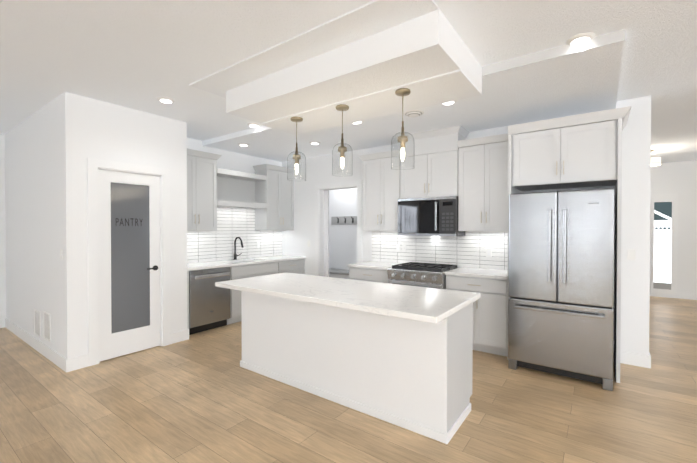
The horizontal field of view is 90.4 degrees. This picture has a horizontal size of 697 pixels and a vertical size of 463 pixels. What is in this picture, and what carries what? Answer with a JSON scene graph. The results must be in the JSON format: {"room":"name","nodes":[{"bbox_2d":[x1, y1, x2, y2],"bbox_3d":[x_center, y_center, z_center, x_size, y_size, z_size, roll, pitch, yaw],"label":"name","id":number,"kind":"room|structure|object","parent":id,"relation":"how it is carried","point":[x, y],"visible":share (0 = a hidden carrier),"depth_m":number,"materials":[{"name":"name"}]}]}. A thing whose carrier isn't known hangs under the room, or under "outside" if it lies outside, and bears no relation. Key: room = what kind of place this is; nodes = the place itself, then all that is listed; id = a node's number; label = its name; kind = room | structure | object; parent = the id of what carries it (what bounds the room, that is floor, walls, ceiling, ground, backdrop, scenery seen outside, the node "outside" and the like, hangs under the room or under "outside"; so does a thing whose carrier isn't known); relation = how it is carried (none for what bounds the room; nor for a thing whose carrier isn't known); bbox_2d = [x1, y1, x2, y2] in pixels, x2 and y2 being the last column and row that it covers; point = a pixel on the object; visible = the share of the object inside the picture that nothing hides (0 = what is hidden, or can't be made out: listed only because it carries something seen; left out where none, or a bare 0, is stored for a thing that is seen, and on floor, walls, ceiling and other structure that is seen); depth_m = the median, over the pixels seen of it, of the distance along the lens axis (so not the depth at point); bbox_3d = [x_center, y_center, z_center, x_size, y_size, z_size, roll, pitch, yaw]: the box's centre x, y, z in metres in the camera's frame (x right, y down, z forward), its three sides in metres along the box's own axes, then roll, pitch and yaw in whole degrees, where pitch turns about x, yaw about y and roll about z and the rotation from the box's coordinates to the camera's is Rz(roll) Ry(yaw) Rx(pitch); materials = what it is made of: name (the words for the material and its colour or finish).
{"room":"kitchen","nodes":[
{"label":"kitchen","id":0,"kind":"room"},
{"bbox_2d":[0,134,5,318],"bbox_3d":[-8.046,0.031,1.011,0.120,2.820,10.117,0,1,36],"label":"wall","id":1,"kind":"structure","parent":0,"point":[2,241],"depth_m":5.05,"materials":[{"name":"white paint"}]},
{"bbox_2d":[0,292,696,371],"bbox_3d":[-0.210,1.380,0.670,13.380,0.130,18.750,0,1,36],"label":"baseboard","id":2,"kind":"structure","parent":1,"relation":"attached to","point":[63,363],"depth_m":3.78,"materials":[{"name":"white paint"}]},
{"bbox_2d":[5,92,187,358],"bbox_3d":[-3.564,-0.005,4.787,2.700,2.820,1.260,0,1,36],"label":"wall","id":3,"kind":"structure","parent":0,"point":[52,146],"depth_m":3.95,"materials":[{"name":"white paint"}]},
{"bbox_2d":[34,309,40,337],"bbox_3d":[-3.694,1.092,4.107,0.260,0.300,0.010,0,1,36],"label":"air vent","id":4,"kind":"object","parent":3,"relation":"in","point":[37,315],"depth_m":4.10,"materials":[{"name":"white plastic"}]},
{"bbox_2d":[43,311,50,341],"bbox_3d":[-3.383,1.064,3.880,0.250,0.300,0.010,0,1,36],"label":"air vent","id":5,"kind":"object","parent":3,"relation":"in","point":[46,325],"depth_m":3.87,"materials":[{"name":"white plastic"}]},
{"bbox_2d":[116,218,142,225],"bbox_3d":[-2.513,-0.107,3.973,0.002,0.086,0.283,0,1,36],"label":"sign","id":6,"kind":"object","parent":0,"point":[128,221],"visible":1,"depth_m":3.96,"materials":[{"name":"black paint"}]},
{"bbox_2d":[187,138,281,262],"bbox_3d":[-1.999,-0.015,5.939,0.120,2.820,2.443,0,1,36],"label":"wall","id":7,"kind":"structure","parent":0,"point":[232,161],"depth_m":5.88,"materials":[{"name":"white paint"}]},
{"bbox_2d":[187,148,218,231],"bbox_3d":[-2.328,-0.586,5.087,0.317,1.152,0.680,0,1,36],"label":"upper cabinet","id":8,"kind":"object","parent":7,"relation":"attached to","point":[202,170],"depth_m":5.08,"materials":[{"name":"grey paint"}]},
{"bbox_2d":[187,207,281,262],"bbox_3d":[-1.985,0.035,5.849,0.010,0.880,2.311,0,1,36],"label":"tile backsplash","id":9,"kind":"structure","parent":7,"relation":"attached to","point":[218,245],"depth_m":5.86,"materials":[{"name":"white tile"}]},
{"bbox_2d":[255,164,294,230],"bbox_3d":[-1.363,-0.599,6.417,0.317,1.152,0.666,0,1,36],"label":"upper cabinet","id":10,"kind":"object","parent":7,"relation":"attached to","point":[265,192],"depth_m":6.21,"materials":[{"name":"grey paint"}]},
{"bbox_2d":[329,188,356,269],"bbox_3d":[-0.341,-0.034,7.900,4.900,2.820,0.120,0,1,36],"label":"wall","id":11,"kind":"structure","parent":0,"point":[342,244],"depth_m":7.66,"materials":[{"name":"white paint"}]},
{"bbox_2d":[331,216,356,224],"bbox_3d":[0.083,-0.240,7.460,1.200,0.180,0.090,0,1,36],"label":"coat rack","id":12,"kind":"object","parent":11,"relation":"attached to","point":[347,220],"visible":0.67,"depth_m":7.62,"materials":[{"name":"grey paint"}]},
{"bbox_2d":[0,296,696,462],"bbox_3d":[0.605,1.467,1.470,17.000,0.060,21.000,0,1,36],"label":"floor","id":13,"kind":"structure","parent":0,"point":[202,397],"depth_m":2.69,"materials":[{"name":"brown wood"}]},
{"bbox_2d":[187,265,238,334],"bbox_3d":[-2.175,0.960,5.062,0.609,0.886,0.794,0,1,36],"label":"base cabinet","id":14,"kind":"object","parent":13,"relation":"on","point":[210,305],"depth_m":4.88,"materials":[{"name":"silver metal"}]},
{"bbox_2d":[189,267,230,334],"bbox_3d":[-2.147,0.962,5.035,0.647,0.882,0.630,0,1,36],"label":"dishwasher","id":15,"kind":"object","parent":14,"relation":"in","point":[209,304],"depth_m":4.84,"materials":[{"name":"silver metal"}]},
{"bbox_2d":[187,257,302,272],"bbox_3d":[-1.723,0.494,5.670,0.621,0.035,2.316,0,1,36],"label":"countertop","id":16,"kind":"structure","parent":14,"relation":"on","point":[259,260],"depth_m":5.46,"materials":[{"name":"white stone"}]},
{"bbox_2d":[233,237,243,259],"bbox_3d":[-1.815,0.282,5.825,0.245,0.387,0.144,0,1,36],"label":"faucet","id":17,"kind":"object","parent":16,"relation":"on","point":[235,255],"depth_m":5.83,"materials":[{"name":"black metal"}]},
{"bbox_2d":[239,261,282,321],"bbox_3d":[-1.691,0.954,5.729,0.609,0.886,1.004,0,1,36],"label":"base cabinet","id":18,"kind":"object","parent":13,"relation":"on","point":[272,267],"depth_m":5.55,"materials":[{"name":"grey paint"}]},
{"bbox_2d":[283,257,305,273],"bbox_3d":[-1.260,0.948,6.323,0.609,0.886,0.721,0,1,36],"label":"base cabinet","id":19,"kind":"object","parent":13,"relation":"on","point":[298,267],"depth_m":6.22,"materials":[{"name":"grey paint"}]},
{"bbox_2d":[329,268,348,278],"bbox_3d":[-0.165,1.111,7.388,2.640,0.540,0.480,0,1,36],"label":"bench","id":20,"kind":"object","parent":13,"relation":"on","point":[339,273],"visible":0.18,"depth_m":7.19,"materials":[{"name":"white paint"}]},
{"bbox_2d":[240,292,475,443],"bbox_3d":[-0.050,0.978,3.229,2.229,0.884,0.645,0,1,36],"label":"kitchen island","id":21,"kind":"object","parent":13,"relation":"on","point":[399,355],"depth_m":2.71,"materials":[{"name":"white paint"}]},
{"bbox_2d":[215,272,480,323],"bbox_3d":[-0.113,0.517,3.081,2.245,0.040,0.940,0,1,36],"label":"island countertop","id":22,"kind":"structure","parent":21,"relation":"on","point":[404,302],"depth_m":2.74,"materials":[{"name":"white stone"}]},
{"bbox_2d":[387,262,459,288],"bbox_3d":[1.010,0.931,4.655,0.758,0.952,0.729,0,1,36],"label":"range","id":23,"kind":"object","parent":13,"relation":"on","point":[430,275],"visible":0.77,"depth_m":4.43,"materials":[{"name":"silver metal"}]},
{"bbox_2d":[348,261,507,356],"bbox_3d":[1.044,0.946,4.691,2.172,0.920,0.637,0,1,36],"label":"base cabinet","id":24,"kind":"object","parent":13,"relation":"on","point":[490,305],"visible":0.42,"depth_m":4.00,"materials":[{"name":"white paint"}]},
{"bbox_2d":[508,188,613,390],"bbox_3d":[2.222,0.510,3.622,0.860,1.812,0.922,0,1,36],"label":"fridge","id":25,"kind":"object","parent":13,"relation":"on","point":[561,287],"visible":1,"depth_m":3.27,"materials":[{"name":"silver metal"}]},
{"bbox_2d":[507,106,630,382],"bbox_3d":[2.341,0.136,3.727,1.045,2.560,0.662,0,1,36],"label":"surround","id":26,"kind":"object","parent":13,"relation":"on","point":[580,151],"visible":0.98,"depth_m":3.47,"materials":[{"name":"white paint"}]},
{"bbox_2d":[0,0,696,162],"bbox_3d":[0.605,-1.385,1.443,17.000,0.155,21.000,0,1,36],"label":"ceiling","id":27,"kind":"structure","parent":0,"point":[195,60],"depth_m":2.74,"materials":[{"name":"white paint"}]},
{"bbox_2d":[156,97,174,103],"bbox_3d":[-1.947,-1.396,3.690,0.179,0.017,0.179,0,1,-9],"label":"disk","id":28,"kind":"object","parent":27,"relation":"attached to","point":[162,99],"depth_m":3.66,"materials":[{"name":"white plastic"}]},
{"bbox_2d":[238,143,249,145],"bbox_3d":[-1.619,-1.336,5.343,0.179,0.017,0.179,0,1,-9],"label":"disk","id":29,"kind":"object","parent":27,"relation":"attached to","point":[240,144],"depth_m":5.29,"materials":[{"name":"white plastic"}]},
{"bbox_2d":[247,123,260,126],"bbox_3d":[-1.255,-1.404,4.584,0.179,0.017,0.179,0,1,-9],"label":"disk","id":30,"kind":"object","parent":27,"relation":"attached to","point":[249,124],"depth_m":4.55,"materials":[{"name":"white plastic"}]},
{"bbox_2d":[309,141,320,144],"bbox_3d":[-0.507,-1.335,5.241,0.179,0.017,0.179,0,1,-9],"label":"disk","id":31,"kind":"object","parent":27,"relation":"attached to","point":[313,142],"depth_m":5.21,"materials":[{"name":"white plastic"}]},
{"bbox_2d":[226,7,481,134],"bbox_3d":[-0.041,-1.281,3.185,2.190,0.236,0.980,0,1,36],"label":"ceiling panel","id":32,"kind":"object","parent":27,"relation":"attached to","point":[428,59],"visible":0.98,"depth_m":2.78,"materials":[{"name":"white paint"}]},
{"bbox_2d":[287,117,305,180],"bbox_3d":[-0.535,-0.849,3.573,0.195,0.635,0.195,0,1,36],"label":"pendant light","id":33,"kind":"object","parent":32,"relation":"hanging from","point":[296,156],"visible":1,"depth_m":3.54,"materials":[{"name":"clear glass"}]},
{"bbox_2d":[332,104,352,176],"bbox_3d":[-0.057,-0.845,3.226,0.195,0.635,0.195,0,1,36],"label":"pendant light","id":34,"kind":"object","parent":32,"relation":"hanging from","point":[342,149],"visible":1,"depth_m":3.21,"materials":[{"name":"clear glass"}]},
{"bbox_2d":[391,88,414,169],"bbox_3d":[0.449,-0.842,2.859,0.195,0.635,0.195,0,1,36],"label":"pendant light","id":35,"kind":"object","parent":32,"relation":"hanging from","point":[402,138],"visible":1,"depth_m":2.84,"materials":[{"name":"clear glass"}]},
{"bbox_2d":[403,110,423,117],"bbox_3d":[0.734,-1.314,3.895,0.230,0.034,0.230,0,1,36],"label":"ceiling vent","id":36,"kind":"object","parent":27,"relation":"in","point":[414,113],"visible":0.96,"depth_m":3.85,"materials":[{"name":"white plastic"}]},
{"bbox_2d":[442,101,456,104],"bbox_3d":[1.018,-1.318,3.529,0.179,0.017,0.179,0,1,-9],"label":"disk","id":37,"kind":"object","parent":27,"relation":"attached to","point":[448,103],"depth_m":3.54,"materials":[{"name":"white plastic"}]},
{"bbox_2d":[566,32,595,44],"bbox_3d":[1.681,-1.385,2.508,0.179,0.017,0.179,0,1,-9],"label":"recessed light","id":38,"kind":"object","parent":27,"relation":"attached to","point":[581,38],"depth_m":2.47,"materials":[{"name":"white plastic"}]},
{"bbox_2d":[651,149,660,166],"bbox_3d":[5.355,-1.293,6.186,0.320,0.270,0.575,0,1,36],"label":"hall ceiling light","id":39,"kind":"object","parent":27,"relation":"attached to","point":[655,161],"visible":0.35,"depth_m":5.94,"materials":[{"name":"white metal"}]},
{"bbox_2d":[282,96,650,360],"bbox_3d":[0.945,-0.009,5.237,5.470,2.820,0.120,0,1,36],"label":"wall","id":40,"kind":"structure","parent":0,"point":[635,215],"depth_m":3.70,"materials":[{"name":"white paint"}]},
{"bbox_2d":[362,149,405,231],"bbox_3d":[0.589,-0.582,5.204,0.706,1.144,0.317,0,1,36],"label":"upper cabinet","id":41,"kind":"object","parent":40,"relation":"attached to","point":[383,186],"depth_m":5.07,"materials":[{"name":"white paint"}]},
{"bbox_2d":[396,244,399,251],"bbox_3d":[0.760,0.251,5.283,0.070,0.114,0.008,0,1,36],"label":"outlet","id":42,"kind":"object","parent":40,"relation":"attached to","point":[397,245],"depth_m":5.28,"materials":[{"name":"white plastic"}]},
{"bbox_2d":[402,244,405,251],"bbox_3d":[0.839,0.251,5.221,0.070,0.114,0.014,0,1,36],"label":"outlet","id":43,"kind":"object","parent":40,"relation":"attached to","point":[403,245],"depth_m":5.22,"materials":[{"name":"white plastic"}]},
{"bbox_2d":[400,125,465,197],"bbox_3d":[1.157,-0.899,4.788,0.824,0.879,0.317,0,1,36],"label":"upper cabinet","id":44,"kind":"object","parent":40,"relation":"attached to","point":[430,177],"depth_m":4.63,"materials":[{"name":"white paint"}]},
{"bbox_2d":[398,196,464,235],"bbox_3d":[1.122,-0.200,4.747,0.822,0.511,0.437,0,1,36],"label":"microwave","id":45,"kind":"object","parent":44,"relation":"attached to","point":[431,216],"visible":1,"depth_m":4.58,"materials":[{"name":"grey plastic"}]},
{"bbox_2d":[372,231,507,269],"bbox_3d":[1.245,0.238,4.942,2.145,0.492,0.010,0,1,36],"label":"tile backsplash","id":46,"kind":"structure","parent":40,"relation":"attached to","point":[468,249],"depth_m":4.84,"materials":[{"name":"white tile"}]},
{"bbox_2d":[450,133,507,231],"bbox_3d":[1.727,-0.574,4.378,0.713,1.144,0.317,0,1,36],"label":"upper cabinet","id":47,"kind":"object","parent":40,"relation":"attached to","point":[472,174],"depth_m":4.25,"materials":[{"name":"white paint"}]},
{"bbox_2d":[486,248,491,256],"bbox_3d":[1.828,0.278,4.508,0.070,0.114,0.008,0,1,36],"label":"outlet","id":48,"kind":"object","parent":40,"relation":"attached to","point":[488,251],"depth_m":4.51,"materials":[{"name":"white plastic"}]},
{"bbox_2d":[650,160,696,293],"bbox_3d":[7.104,-0.026,7.007,9.000,2.820,0.120,0,1,36],"label":"wall","id":49,"kind":"structure","parent":0,"point":[680,178],"depth_m":7.08,"materials":[{"name":"white paint"}]},
{"bbox_2d":[650,193,677,297],"bbox_3d":[6.202,0.289,7.538,1.420,2.180,0.085,0,1,36],"label":"glass door","id":50,"kind":"structure","parent":49,"relation":"attached to","point":[664,238],"depth_m":7.27,"materials":[{"name":"white paint"}]}
]}

